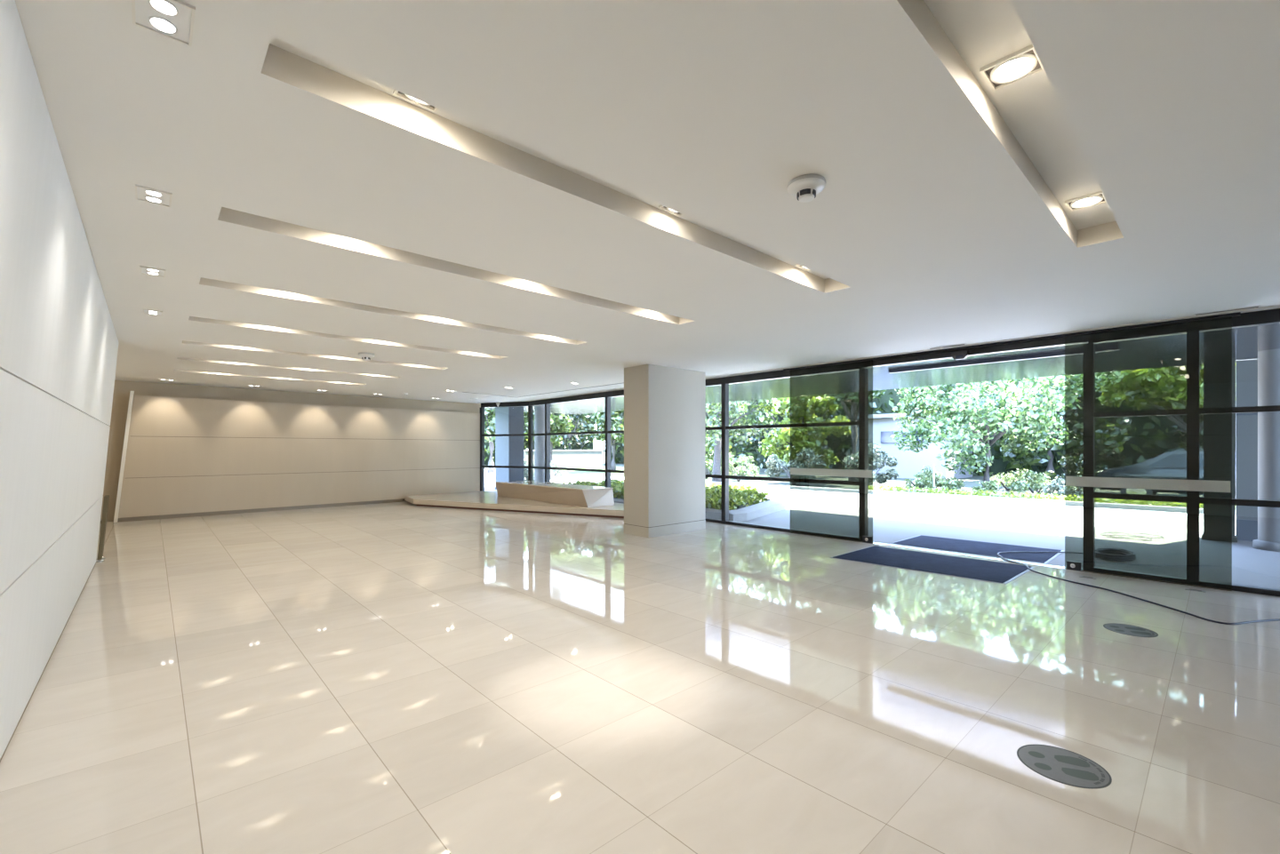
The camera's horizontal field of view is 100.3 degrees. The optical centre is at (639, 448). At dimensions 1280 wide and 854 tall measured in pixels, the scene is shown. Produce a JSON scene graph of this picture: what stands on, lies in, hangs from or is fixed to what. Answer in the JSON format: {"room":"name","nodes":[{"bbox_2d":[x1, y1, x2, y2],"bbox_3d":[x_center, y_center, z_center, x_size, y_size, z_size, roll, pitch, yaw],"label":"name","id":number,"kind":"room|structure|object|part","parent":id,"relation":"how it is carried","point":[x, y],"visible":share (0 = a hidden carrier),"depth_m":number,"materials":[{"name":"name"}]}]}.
{"room":"lobby","nodes":[
{"label":"lobby","id":0,"kind":"room"},
{"bbox_2d":[0,0,119,759],"bbox_3d":[-2.424,0.043,1.800,0.512,2.913,13.930,0,0,-42],"label":"wall","id":1,"kind":"structure","parent":0,"point":[59,341],"depth_m":2.65,"materials":[{"name":"white paint"}]},
{"bbox_2d":[100,380,480,521],"bbox_3d":[-9.283,0.043,12.788,11.980,2.913,0.800,0,0,-42],"label":"wall","id":2,"kind":"structure","parent":0,"point":[122,388],"depth_m":12.11,"materials":[{"name":"paint"}]},
{"bbox_2d":[480,401,533,491],"bbox_3d":[-4.128,0.043,16.443,1.856,2.913,0.120,0,0,21],"label":"window","id":3,"kind":"structure","parent":2,"relation":"in","point":[510,404],"depth_m":16.34,"materials":[{"name":"black metal"}]},
{"bbox_2d":[118,394,479,518],"bbox_3d":[-7.836,0.190,13.880,0.200,2.580,8.205,0,0,44],"label":"wall","id":4,"kind":"structure","parent":0,"point":[184,455],"depth_m":12.89,"materials":[{"name":"beige paint"}]},
{"bbox_2d":[113,391,134,522],"bbox_3d":[-10.545,0.160,10.916,0.300,2.680,0.075,0,0,-42],"label":"trim","id":5,"kind":"structure","parent":4,"relation":"attached to","point":[132,393],"depth_m":10.89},
{"bbox_2d":[117,498,402,522],"bbox_3d":[-8.638,1.460,12.913,0.016,0.080,5.714,0,0,44],"label":"baseboard","id":6,"kind":"structure","parent":4,"relation":"attached to","point":[180,516],"depth_m":12.43,"materials":[{"name":"beige stone"}]},
{"bbox_2d":[0,501,1279,853],"bbox_3d":[-2.442,1.500,5.865,12.720,0.001,19.950,0,0,-42],"label":"floor","id":7,"kind":"structure","parent":0,"point":[404,677],"depth_m":3.13,"materials":[{"name":"tile"}]},
{"bbox_2d":[96,495,109,562],"bbox_3d":[-7.216,1.070,7.168,0.128,0.860,0.310,0,0,-42],"label":"metal rail","id":8,"kind":"object","parent":7,"relation":"on","point":[103,521],"visible":0.97,"depth_m":7.08,"materials":[{"name":"brown metal"}]},
{"bbox_3d":[-7.281,1.055,7.258,0.103,0.830,0.040,0,0,-42],"label":"post","id":9,"kind":"part","parent":8,"relation":"part of","materials":[{"name":"silver metal"}]},
{"bbox_2d":[404,491,623,518],"bbox_3d":[-3.063,1.415,13.296,3.320,0.170,7.450,0,0,-42],"label":"platform","id":10,"kind":"object","parent":7,"relation":"on","point":[482,500],"visible":0.61,"depth_m":13.04,"materials":[{"name":"beige stone"}]},
{"bbox_2d":[495,480,614,507],"bbox_3d":[-2.353,1.126,13.654,1.000,0.408,4.116,0,0,-42],"label":"stone bench","id":11,"kind":"object","parent":10,"relation":"on","point":[587,496],"visible":1,"depth_m":12.89,"materials":[{"name":"beige stone"}]},
{"bbox_2d":[528,399,550,482],"bbox_3d":[-2.973,0.043,15.774,0.120,2.913,0.977,0,0,-42],"label":"window","id":12,"kind":"structure","parent":7,"relation":"on","point":[539,402],"depth_m":15.43,"materials":[{"name":"black metal"}]},
{"bbox_2d":[545,392,610,487],"bbox_3d":[-1.724,0.043,14.410,0.120,2.913,2.817,0,0,-42],"label":"window","id":13,"kind":"structure","parent":7,"relation":"on","point":[596,396],"depth_m":13.64,"materials":[{"name":"black metal"}]},
{"bbox_2d":[624,364,705,537],"bbox_3d":[0.466,0.043,9.667,1.461,2.913,0.636,0,0,-42],"label":"column","id":14,"kind":"structure","parent":7,"relation":"on","point":[665,407],"depth_m":9.29,"materials":[{"name":"beige paint"}]},
{"bbox_2d":[606,377,728,524],"bbox_3d":[0.464,0.043,12.020,0.120,2.913,3.757,0,0,-42],"label":"window","id":15,"kind":"structure","parent":7,"relation":"on","point":[719,381],"depth_m":10.65,"materials":[{"name":"black metal"}]},
{"bbox_2d":[723,369,790,532],"bbox_3d":[2.666,0.043,9.616,0.120,2.913,2.857,0,0,-42],"label":"window","id":16,"kind":"structure","parent":7,"relation":"on","point":[776,374],"depth_m":10.04,"materials":[{"name":"black metal"}]},
{"bbox_2d":[790,360,872,543],"bbox_3d":[3.156,0.057,8.928,0.046,2.879,1.475,0,0,-42],"label":"door","id":17,"kind":"structure","parent":16,"relation":"attached to","point":[831,406],"depth_m":8.90,"materials":[{"name":"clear glass"}]},
{"bbox_2d":[830,545,1034,583],"bbox_3d":[3.784,1.494,7.018,1.340,0.011,2.040,0,0,-42],"label":"door mat","id":18,"kind":"object","parent":7,"relation":"on","point":[948,565],"visible":1,"depth_m":6.88,"materials":[{"name":"fabric"}]},
{"bbox_2d":[861,542,1087,572],"bbox_3d":[4.519,1.497,7.541,0.170,0.006,2.800,0,0,-42],"label":"trim","id":19,"kind":"structure","parent":7,"relation":"on","point":[875,543],"depth_m":7.42,"materials":[{"name":"metal"}]},
{"bbox_2d":[1016,744,1111,789],"bbox_3d":[1.999,1.499,2.529,0.352,0.002,0.352,0,0,23],"label":"floor sticker","id":20,"kind":"object","parent":7,"relation":"on","point":[1067,767],"visible":1,"depth_m":2.52,"materials":[{"name":"grey plastic"}]},
{"bbox_2d":[1078,756,1104,784],"bbox_3d":[2.105,1.498,2.479,0.071,0.001,0.242,0,0,23],"label":"print","id":21,"kind":"object","parent":20,"relation":"on","point":[1103,776],"depth_m":2.47},
{"bbox_2d":[1080,576,1096,579],"bbox_3d":[5.199,1.497,6.198,0.070,0.006,0.150,0,0,-42],"label":"floor plate","id":22,"kind":"object","parent":7,"relation":"on","point":[1080,576],"visible":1,"depth_m":6.20,"materials":[{"name":"metal"}]},
{"bbox_2d":[1103,623,1158,637],"bbox_3d":[4.041,1.499,4.405,0.336,0.002,0.336,0,0,23],"label":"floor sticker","id":23,"kind":"object","parent":7,"relation":"on","point":[1121,628],"visible":1,"depth_m":4.39,"materials":[{"name":"grey plastic"}]},
{"bbox_2d":[996,551,1279,624],"bbox_3d":[5.453,1.491,6.116,1.444,0.045,3.256,0,0,8],"label":"cable","id":24,"kind":"object","parent":7,"relation":"on","point":[1162,605],"visible":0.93,"depth_m":5.33,"materials":[{"name":"black rubber"}]},
{"bbox_2d":[1184,588,1205,592],"bbox_3d":[5.861,1.497,5.638,0.070,0.006,0.150,0,0,-42],"label":"floor plate","id":25,"kind":"object","parent":7,"relation":"on","point":[1185,588],"visible":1,"depth_m":5.63,"materials":[{"name":"metal"}]},
{"bbox_2d":[1232,308,1279,597],"bbox_3d":[6.855,0.043,5.041,0.120,2.913,2.272,0,0,-42],"label":"window","id":26,"kind":"structure","parent":7,"relation":"on","point":[1270,316],"depth_m":5.51,"materials":[{"name":"black metal"}]},
{"bbox_3d":[5.789,0.044,6.206,0.120,2.913,0.979,0,0,-42],"label":"window","id":27,"kind":"structure","parent":7,"relation":"on","visible":0},
{"bbox_2d":[1064,316,1231,591],"bbox_3d":[5.736,0.057,6.110,0.046,2.879,1.385,0,0,-42],"label":"door","id":28,"kind":"structure","parent":27,"relation":"attached to","point":[1148,410],"depth_m":6.05,"materials":[{"name":"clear glass"}]},
{"bbox_2d":[15,0,1279,403],"bbox_3d":[-2.493,-1.476,5.921,12.720,0.125,20.100,0,0,-42],"label":"ceiling","id":29,"kind":"structure","parent":0,"point":[515,233],"depth_m":2.83,"materials":[{"name":"paint"}]},
{"bbox_2d":[139,265,165,277],"bbox_3d":[-3.881,-1.408,4.256,0.150,0.010,0.215,0,0,-42],"label":"recessed light","id":30,"kind":"object","parent":29,"relation":"in","point":[147,270],"visible":1,"depth_m":4.25,"materials":[{"name":"white plastic"}]},
{"bbox_3d":[-3.881,-1.411,4.256,0.134,0.004,0.199,0,0,-42],"label":"plate","id":31,"kind":"part","parent":30,"relation":"part of","materials":[{"name":"white plastic"}]},
{"bbox_2d":[143,308,162,315],"bbox_3d":[-5.044,-1.408,5.533,0.150,0.010,0.215,0,0,-42],"label":"recessed light","id":32,"kind":"object","parent":29,"relation":"in","point":[145,311],"visible":1,"depth_m":5.53,"materials":[{"name":"white plastic"}]},
{"bbox_3d":[-5.044,-1.411,5.533,0.134,0.004,0.199,0,0,-42],"label":"plate","id":33,"kind":"part","parent":32,"relation":"part of","materials":[{"name":"white plastic"}]},
{"bbox_2d":[135,184,172,207],"bbox_3d":[-2.717,-1.408,2.985,0.150,0.010,0.215,0,0,-42],"label":"recessed light","id":34,"kind":"object","parent":29,"relation":"in","point":[145,194],"visible":1,"depth_m":2.98,"materials":[{"name":"white plastic"}]},
{"bbox_3d":[-2.751,-1.405,3.022,0.062,0.002,0.062,0,0,-42],"label":"bulb","id":35,"kind":"part","parent":34,"relation":"part of","materials":[{"name":"white glass"}]},
{"bbox_3d":[-2.683,-1.405,2.947,0.062,0.002,0.062,0,0,-42],"label":"bulb","id":36,"kind":"part","parent":34,"relation":"part of","materials":[{"name":"white glass"}]},
{"bbox_2d":[131,0,195,47],"bbox_3d":[-1.551,-1.408,1.739,0.150,0.010,0.215,0,0,-42],"label":"recessed light","id":37,"kind":"object","parent":29,"relation":"in","point":[173,20],"visible":1,"depth_m":1.75,"materials":[{"name":"white plastic"}]},
{"bbox_3d":[-1.585,-1.405,1.776,0.062,0.002,0.062,0,0,-42],"label":"bulb","id":38,"kind":"part","parent":37,"relation":"part of","materials":[{"name":"white glass"}]},
{"bbox_3d":[-1.517,-1.405,1.701,0.062,0.002,0.062,0,0,-42],"label":"bulb","id":39,"kind":"part","parent":37,"relation":"part of","materials":[{"name":"white glass"}]},
{"bbox_2d":[358,352,374,360],"bbox_3d":[-4.086,-1.363,7.973,0.220,0.101,0.220,0,0,-42],"label":"smoke detector","id":40,"kind":"object","parent":29,"relation":"attached to","point":[365,356],"visible":1,"depth_m":7.92,"materials":[{"name":"white plastic"}]},
{"bbox_2d":[392,88,438,112],"bbox_3d":[-0.936,-1.530,2.296,0.184,0.015,0.184,0,0,-42],"label":"recessed light","id":41,"kind":"object","parent":29,"relation":"in","point":[396,92],"visible":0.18,"depth_m":2.35,"materials":[{"name":"white plastic"}]},
{"bbox_2d":[464,383,621,397],"bbox_3d":[-1.988,-1.416,12.019,1.807,0.014,6.014,0,0,-42],"label":"trim","id":42,"kind":"structure","parent":29,"relation":"attached to","point":[618,383],"depth_m":13.44,"materials":[{"name":"white paint"}]},
{"bbox_2d":[658,204,682,215],"bbox_3d":[0.248,-1.530,3.379,0.184,0.015,0.184,0,0,-42],"label":"recessed light","id":43,"kind":"object","parent":29,"relation":"in","point":[660,206],"visible":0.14,"depth_m":3.43,"materials":[{"name":"white plastic"}]},
{"bbox_2d":[795,264,810,271],"bbox_3d":[1.431,-1.530,4.463,0.184,0.015,0.184,0,0,-42],"label":"recessed light","id":44,"kind":"object","parent":29,"relation":"in","point":[796,265],"visible":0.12,"depth_m":4.51,"materials":[{"name":"white plastic"}]},
{"bbox_2d":[787,174,825,202],"bbox_3d":[0.886,-1.368,2.845,0.196,0.090,0.196,0,0,-42],"label":"smoke detector","id":45,"kind":"object","parent":29,"relation":"attached to","point":[808,186],"visible":1,"depth_m":2.80,"materials":[{"name":"white plastic"}]},
{"bbox_2d":[928,344,966,349],"bbox_3d":[4.243,-1.409,7.383,0.050,0.009,0.460,0,0,-42],"label":"ceiling vent","id":46,"kind":"object","parent":29,"relation":"in","point":[958,344],"visible":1,"depth_m":7.36,"materials":[{"name":"white plastic"}]},
{"bbox_2d":[872,337,1064,367],"bbox_3d":[4.544,-1.355,7.564,0.120,0.115,2.800,0,0,-42],"label":"trim","id":47,"kind":"structure","parent":29,"relation":"attached to","point":[1059,341],"depth_m":7.35,"materials":[{"name":"black metal"}]},
{"bbox_2d":[951,351,967,359],"bbox_3d":[4.495,-1.300,7.505,0.073,0.100,0.200,0,0,-42],"label":"sensor","id":48,"kind":"object","parent":47,"relation":"attached to","point":[957,356],"visible":1,"depth_m":7.48,"materials":[{"name":"plastic"}]},
{"bbox_2d":[731,304,1279,375],"bbox_3d":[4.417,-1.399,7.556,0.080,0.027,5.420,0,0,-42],"label":"trim","id":49,"kind":"structure","parent":29,"relation":"attached to","point":[1238,314],"depth_m":6.82,"materials":[{"name":"black metal"}]},
{"bbox_2d":[979,44,1044,92],"bbox_3d":[1.505,-1.530,2.155,0.184,0.015,0.184,0,0,-42],"label":"recessed light","id":50,"kind":"object","parent":29,"relation":"in","point":[1021,64],"visible":0.98,"depth_m":2.15,"materials":[{"name":"white plastic"}]},
{"bbox_3d":[1.505,-1.532,2.155,0.120,0.002,0.120,0,0,-42],"label":"bulb","id":51,"kind":"part","parent":50,"relation":"part of","materials":[{"name":"white glass"}]},
{"bbox_2d":[1064,191,1106,211],"bbox_3d":[2.770,-1.530,3.313,0.184,0.015,0.184,0,0,-42],"label":"recessed light","id":52,"kind":"object","parent":29,"relation":"in","point":[1097,198],"visible":0.98,"depth_m":3.31,"materials":[{"name":"white plastic"}]},
{"bbox_3d":[2.770,-1.532,3.313,0.120,0.002,0.120,0,0,-42],"label":"bulb","id":53,"kind":"part","parent":52,"relation":"part of","materials":[{"name":"white glass"}]},
{"bbox_2d":[1193,305,1260,315],"bbox_3d":[5.998,-1.409,5.466,0.050,0.009,0.460,0,0,-42],"label":"ceiling vent","id":54,"kind":"object","parent":29,"relation":"in","point":[1255,306],"visible":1,"depth_m":5.45,"materials":[{"name":"white plastic"}]},
{"label":"outside","id":55,"kind":"structure","parent":0,"visible":0},
{"bbox_2d":[484,469,1064,524],"bbox_3d":[2.781,1.502,20.174,4.650,0.001,54.000,0,0,-42],"label":"driveway","id":56,"kind":"structure","parent":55,"point":[1052,514],"depth_m":13.68,"materials":[{"name":"concrete"}]},
{"bbox_2d":[484,409,525,473],"bbox_3d":[-8.973,-2.338,32.377,4.890,7.730,4.469,0,0,8],"label":"tree","id":57,"kind":"object","parent":56,"relation":"on","point":[489,414],"visible":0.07,"depth_m":31.23,"materials":[{"name":"green plant"}]},
{"bbox_2d":[533,459,575,479],"bbox_3d":[-4.491,1.023,25.741,2.318,1.028,2.317,0,0,31],"label":"shrub","id":58,"kind":"object","parent":56,"relation":"on","point":[556,473],"visible":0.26,"depth_m":25.69,"materials":[{"name":"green plant"}]},
{"bbox_2d":[705,398,780,481],"bbox_3d":[3.697,-1.398,22.585,4.953,5.852,5.634,0,0,-12],"label":"tree","id":59,"kind":"object","parent":56,"relation":"on","point":[735,408],"visible":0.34,"depth_m":22.01,"materials":[{"name":"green plant"}]},
{"bbox_2d":[705,480,1064,505],"bbox_3d":[11.083,1.455,14.217,26.034,0.130,0.200,0,0,45],"label":"kerb","id":60,"kind":"object","parent":56,"relation":"on","point":[881,492],"visible":0.44,"depth_m":15.96,"materials":[{"name":"concrete"}]},
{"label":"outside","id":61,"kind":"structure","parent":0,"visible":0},
{"bbox_2d":[484,456,1057,497],"bbox_3d":[15.567,1.520,48.152,52.000,0.001,110.000,0,0,-42],"label":"lawn","id":62,"kind":"structure","parent":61,"point":[969,482],"depth_m":24.04,"materials":[{"name":"grass"}]},
{"bbox_2d":[484,413,595,465],"bbox_3d":[-19.405,-3.449,41.228,39.679,10.685,2.845,0,0,-42],"label":"hedge","id":63,"kind":"object","parent":62,"relation":"on","point":[584,425],"visible":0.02,"depth_m":52.45,"materials":[{"name":"green plant"}]},
{"bbox_2d":[523,449,603,467],"bbox_3d":[-6.059,0.820,43.265,7.600,1.400,0.400,0,0,-42],"label":"wall","id":64,"kind":"structure","parent":62,"relation":"on","point":[582,458],"depth_m":43.95,"materials":[{"name":"paint"}]},
{"bbox_2d":[552,413,596,449],"bbox_3d":[-6.387,-3.250,46.706,6.853,9.556,5.119,0,0,-42],"label":"tree","id":65,"kind":"object","parent":62,"relation":"on","point":[569,441],"visible":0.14,"depth_m":47.46,"materials":[{"name":"green plant"}]},
{"bbox_2d":[550,467,784,480],"bbox_3d":[-1.389,1.506,32.761,9.800,0.001,17.800,0,0,-42],"label":"grass verge","id":66,"kind":"structure","parent":62,"relation":"on","point":[571,472],"depth_m":32.32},
{"bbox_2d":[523,411,575,462],"bbox_3d":[-6.596,-2.204,37.217,5.025,7.462,4.477,0,0,-42],"label":"tree","id":67,"kind":"object","parent":66,"relation":"on","point":[559,424],"visible":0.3,"depth_m":36.45,"materials":[{"name":"green plant"}]},
{"bbox_2d":[590,410,623,470],"bbox_3d":[-1.450,-2.105,34.605,4.174,7.268,4.596,0,0,9],"label":"tree","id":68,"kind":"object","parent":66,"relation":"on","point":[617,417],"visible":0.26,"depth_m":33.76,"materials":[{"name":"green plant"}]},
{"bbox_2d":[705,448,721,479],"bbox_3d":[3.143,0.728,26.330,1.940,1.611,2.640,0,0,-42],"label":"shrub","id":69,"kind":"object","parent":66,"relation":"on","point":[710,462],"visible":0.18,"depth_m":26.00,"materials":[{"name":"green plant"}]},
{"bbox_2d":[705,407,740,474],"bbox_3d":[3.870,-1.713,31.345,4.833,6.486,4.437,0,0,-42],"label":"tree","id":70,"kind":"object","parent":66,"relation":"on","point":[708,447],"visible":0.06,"depth_m":29.90,"materials":[{"name":"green plant"}]},
{"bbox_2d":[720,452,759,481],"bbox_3d":[4.547,0.831,24.200,1.731,1.404,2.026,0,0,-5],"label":"shrub","id":71,"kind":"object","parent":62,"relation":"on","point":[742,461],"visible":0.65,"depth_m":23.99,"materials":[{"name":"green plant"}]},
{"bbox_2d":[739,400,789,471],"bbox_3d":[9.705,-2.463,34.353,5.524,8.005,7.799,0,0,-38],"label":"tree","id":72,"kind":"object","parent":62,"relation":"on","point":[755,443],"visible":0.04,"depth_m":35.02,"materials":[{"name":"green plant"}]},
{"bbox_2d":[756,397,790,465],"bbox_3d":[8.595,-1.218,28.298,4.572,5.502,4.277,0,0,-17],"label":"tree","id":73,"kind":"object","parent":62,"relation":"on","point":[782,435],"visible":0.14,"depth_m":28.13,"materials":[{"name":"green plant"}]},
{"bbox_2d":[764,454,790,478],"bbox_3d":[6.397,0.744,21.982,2.382,1.579,1.946,0,0,3],"label":"shrub","id":74,"kind":"object","parent":62,"relation":"on","point":[773,463],"visible":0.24,"depth_m":22.28,"materials":[{"name":"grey plant"}]},
{"bbox_2d":[602,383,1064,476],"bbox_3d":[15.985,-4.005,33.589,2.834,11.726,56.712,0,0,-42],"label":"hedge","id":75,"kind":"object","parent":62,"relation":"on","point":[884,404],"visible":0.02,"depth_m":33.06,"materials":[{"name":"green plant"}]},
{"bbox_2d":[872,389,886,399],"bbox_3d":[9.214,-1.660,23.542,3.014,6.371,3.563,0,0,-11],"label":"tree","id":76,"kind":"object","parent":62,"relation":"on","point":[876,393],"visible":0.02,"depth_m":22.33,"materials":[{"name":"green plant"}]},
{"bbox_2d":[872,442,898,484],"bbox_3d":[8.338,0.655,19.791,1.806,1.755,1.775,0,0,-26],"label":"shrub","id":77,"kind":"object","parent":62,"relation":"on","point":[878,456],"visible":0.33,"depth_m":19.50,"materials":[{"name":"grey plant"}]},
{"bbox_2d":[904,473,935,491],"bbox_3d":[9.581,1.189,18.127,0.835,0.690,0.944,0,0,-7],"label":"shrub","id":78,"kind":"object","parent":62,"relation":"on","point":[925,482],"visible":0.87,"depth_m":18.07,"materials":[{"name":"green plant"}]},
{"bbox_2d":[872,411,972,479],"bbox_3d":[14.642,-0.130,28.729,4.600,3.300,5.200,0,0,-42],"label":"building","id":79,"kind":"structure","parent":62,"relation":"on","point":[909,462],"depth_m":27.11,"materials":[{"name":"white paint"}]},
{"bbox_2d":[933,464,935,489],"bbox_3d":[10.232,1.040,18.589,0.068,0.960,0.068,0,0,-42],"label":"post","id":80,"kind":"object","parent":62,"relation":"on","point":[933,465],"visible":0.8,"depth_m":18.57,"materials":[{"name":"white plastic"}]},
{"bbox_2d":[913,465,965,487],"bbox_3d":[10.695,1.074,19.400,1.562,0.928,1.454,0,0,6],"label":"shrub","id":81,"kind":"object","parent":62,"relation":"on","point":[924,472],"visible":0.41,"depth_m":19.12,"materials":[{"name":"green plant"}]},
{"bbox_2d":[935,479,963,491],"bbox_3d":[10.109,1.266,17.519,0.933,0.542,0.770,0,0,-42],"label":"shrub","id":82,"kind":"object","parent":62,"relation":"on","point":[950,484],"visible":0.86,"depth_m":17.40,"materials":[{"name":"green plant"}]},
{"bbox_2d":[872,484,1064,500],"bbox_3d":[12.133,1.381,14.044,1.111,0.339,12.434,0,0,-45],"label":"planting","id":83,"kind":"object","parent":62,"relation":"on","point":[988,493],"visible":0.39,"depth_m":15.99,"materials":[{"name":"green plant"}]},
{"bbox_2d":[889,375,1064,481],"bbox_3d":[11.911,-1.422,17.976,5.723,5.895,6.721,0,0,3],"label":"tree","id":84,"kind":"object","parent":62,"relation":"on","point":[1016,402],"visible":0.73,"depth_m":17.09,"materials":[{"name":"green plant"}]},
{"bbox_2d":[970,480,1001,492],"bbox_3d":[10.981,1.249,16.740,0.823,0.573,0.837,0,0,-10],"label":"shrub","id":85,"kind":"object","parent":62,"relation":"on","point":[992,485],"visible":0.7,"depth_m":16.64,"materials":[{"name":"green plant"}]},
{"bbox_2d":[990,468,1033,490],"bbox_3d":[13.364,1.120,19.047,1.539,0.833,1.420,0,0,-42],"label":"shrub","id":86,"kind":"object","parent":62,"relation":"on","point":[1009,479],"visible":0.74,"depth_m":18.95,"materials":[{"name":"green plant"}]},
{"bbox_2d":[982,376,1064,481],"bbox_3d":[18.391,-2.545,23.585,6.254,8.148,5.586,0,0,23],"label":"tree","id":87,"kind":"object","parent":62,"relation":"on","point":[1025,459],"visible":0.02,"depth_m":23.73,"materials":[{"name":"green plant"}]},
{"bbox_2d":[1008,470,1064,495],"bbox_3d":[12.583,1.115,16.836,1.603,0.845,1.405,0,0,-15],"label":"shrub","id":88,"kind":"object","parent":62,"relation":"on","point":[1019,485],"visible":0.84,"depth_m":16.98,"materials":[{"name":"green plant"}]},
{"bbox_2d":[1040,478,1064,497],"bbox_3d":[12.139,1.149,15.176,0.980,0.771,1.264,0,0,-42],"label":"shrub","id":89,"kind":"object","parent":62,"relation":"on","point":[1058,485],"visible":0.5,"depth_m":15.27,"materials":[{"name":"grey plant"}]},
{"bbox_2d":[1042,456,1064,482],"bbox_3d":[14.331,0.856,17.464,1.282,1.351,1.748,0,0,-31],"label":"shrub","id":90,"kind":"object","parent":62,"relation":"on","point":[1053,476],"visible":0.16,"depth_m":17.71,"materials":[{"name":"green plant"}]},
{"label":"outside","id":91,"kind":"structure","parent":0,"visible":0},
{"bbox_2d":[484,476,1279,590],"bbox_3d":[-0.715,1.502,16.972,4.830,0.001,54.000,0,0,-42],"label":"paving","id":92,"kind":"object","parent":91,"point":[1251,566],"depth_m":9.40,"materials":[{"name":"grey concrete"}]},
{"bbox_2d":[494,407,523,489],"bbox_3d":[-4.738,0.035,19.390,0.640,2.970,1.040,0,0,-42],"label":"wall pier","id":93,"kind":"structure","parent":92,"relation":"on","point":[508,450],"depth_m":19.08,"materials":[{"name":"grey concrete"}]},
{"bbox_2d":[534,406,544,481],"bbox_3d":[-3.467,0.032,18.520,0.480,2.960,0.480,0,0,-42],"label":"round column","id":94,"kind":"structure","parent":92,"relation":"on","point":[539,411],"depth_m":18.35,"materials":[{"name":"grey concrete"}]},
{"bbox_2d":[484,323,1279,414],"bbox_3d":[2.419,-1.585,8.723,11.350,0.270,27.600,0,0,-42],"label":"canopy","id":95,"kind":"object","parent":94,"relation":"on","point":[1246,341],"visible":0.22,"depth_m":10.37,"materials":[{"name":"grey metal"}]},
{"bbox_2d":[888,352,1064,373],"bbox_3d":[5.730,-1.425,8.772,0.100,0.050,3.200,0,0,-42],"label":"soffit beam","id":96,"kind":"structure","parent":95,"relation":"attached to","point":[1059,354],"depth_m":8.82,"materials":[{"name":"black metal"}]},
{"bbox_2d":[523,458,559,482],"bbox_3d":[-4.463,0.933,22.004,2.282,1.202,1.792,0,0,-42],"label":"shrub","id":97,"kind":"object","parent":92,"relation":"on","point":[525,470],"visible":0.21,"depth_m":21.65,"materials":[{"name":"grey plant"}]},
{"bbox_2d":[705,504,721,519],"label":"planter","id":98,"kind":"object","parent":92,"relation":"on","point":[710,513],"depth_m":11.26,"materials":[{"name":"concrete"}]},
{"bbox_2d":[552,479,768,510],"bbox_3d":[0.759,1.210,15.268,3.995,0.466,7.456,0,0,-42],"label":"hedge","id":99,"kind":"object","parent":98,"relation":"in","point":[738,496],"visible":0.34,"depth_m":13.45,"materials":[{"name":"green plant"}]},
{"bbox_2d":[728,495,790,521],"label":"planter","id":100,"kind":"object","parent":92,"relation":"on","point":[772,504],"depth_m":12.02,"materials":[{"name":"concrete"}]},
{"bbox_2d":[889,535,1063,563],"bbox_3d":[5.070,1.494,8.093,1.270,0.011,1.990,0,0,-42],"label":"door mat","id":101,"kind":"object","parent":92,"relation":"on","point":[945,544],"visible":1,"depth_m":7.98,"materials":[{"name":"rubber"}]},
{"bbox_2d":[1232,357,1237,543],"bbox_3d":[9.520,0.031,8.779,0.380,2.962,0.390,0,0,-42],"label":"pillar","id":102,"kind":"structure","parent":92,"relation":"on","point":[1234,536],"depth_m":8.54,"materials":[{"name":"metal"}]},
{"bbox_2d":[1235,359,1257,541],"bbox_3d":[11.853,0.037,6.691,0.280,2.950,5.860,0,0,-42],"label":"wall","id":103,"kind":"structure","parent":92,"relation":"on","point":[1246,371],"depth_m":8.69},
{"bbox_3d":[11.761,1.337,6.606,0.030,0.350,5.860,0,0,-42],"label":"skirting","id":104,"kind":"part","parent":103,"relation":"part of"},
{"bbox_2d":[1252,348,1279,551],"bbox_3d":[9.443,0.031,7.901,0.500,2.962,0.500,0,0,-42],"label":"column","id":105,"kind":"structure","parent":92,"relation":"on","point":[1268,361],"depth_m":7.86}
]}

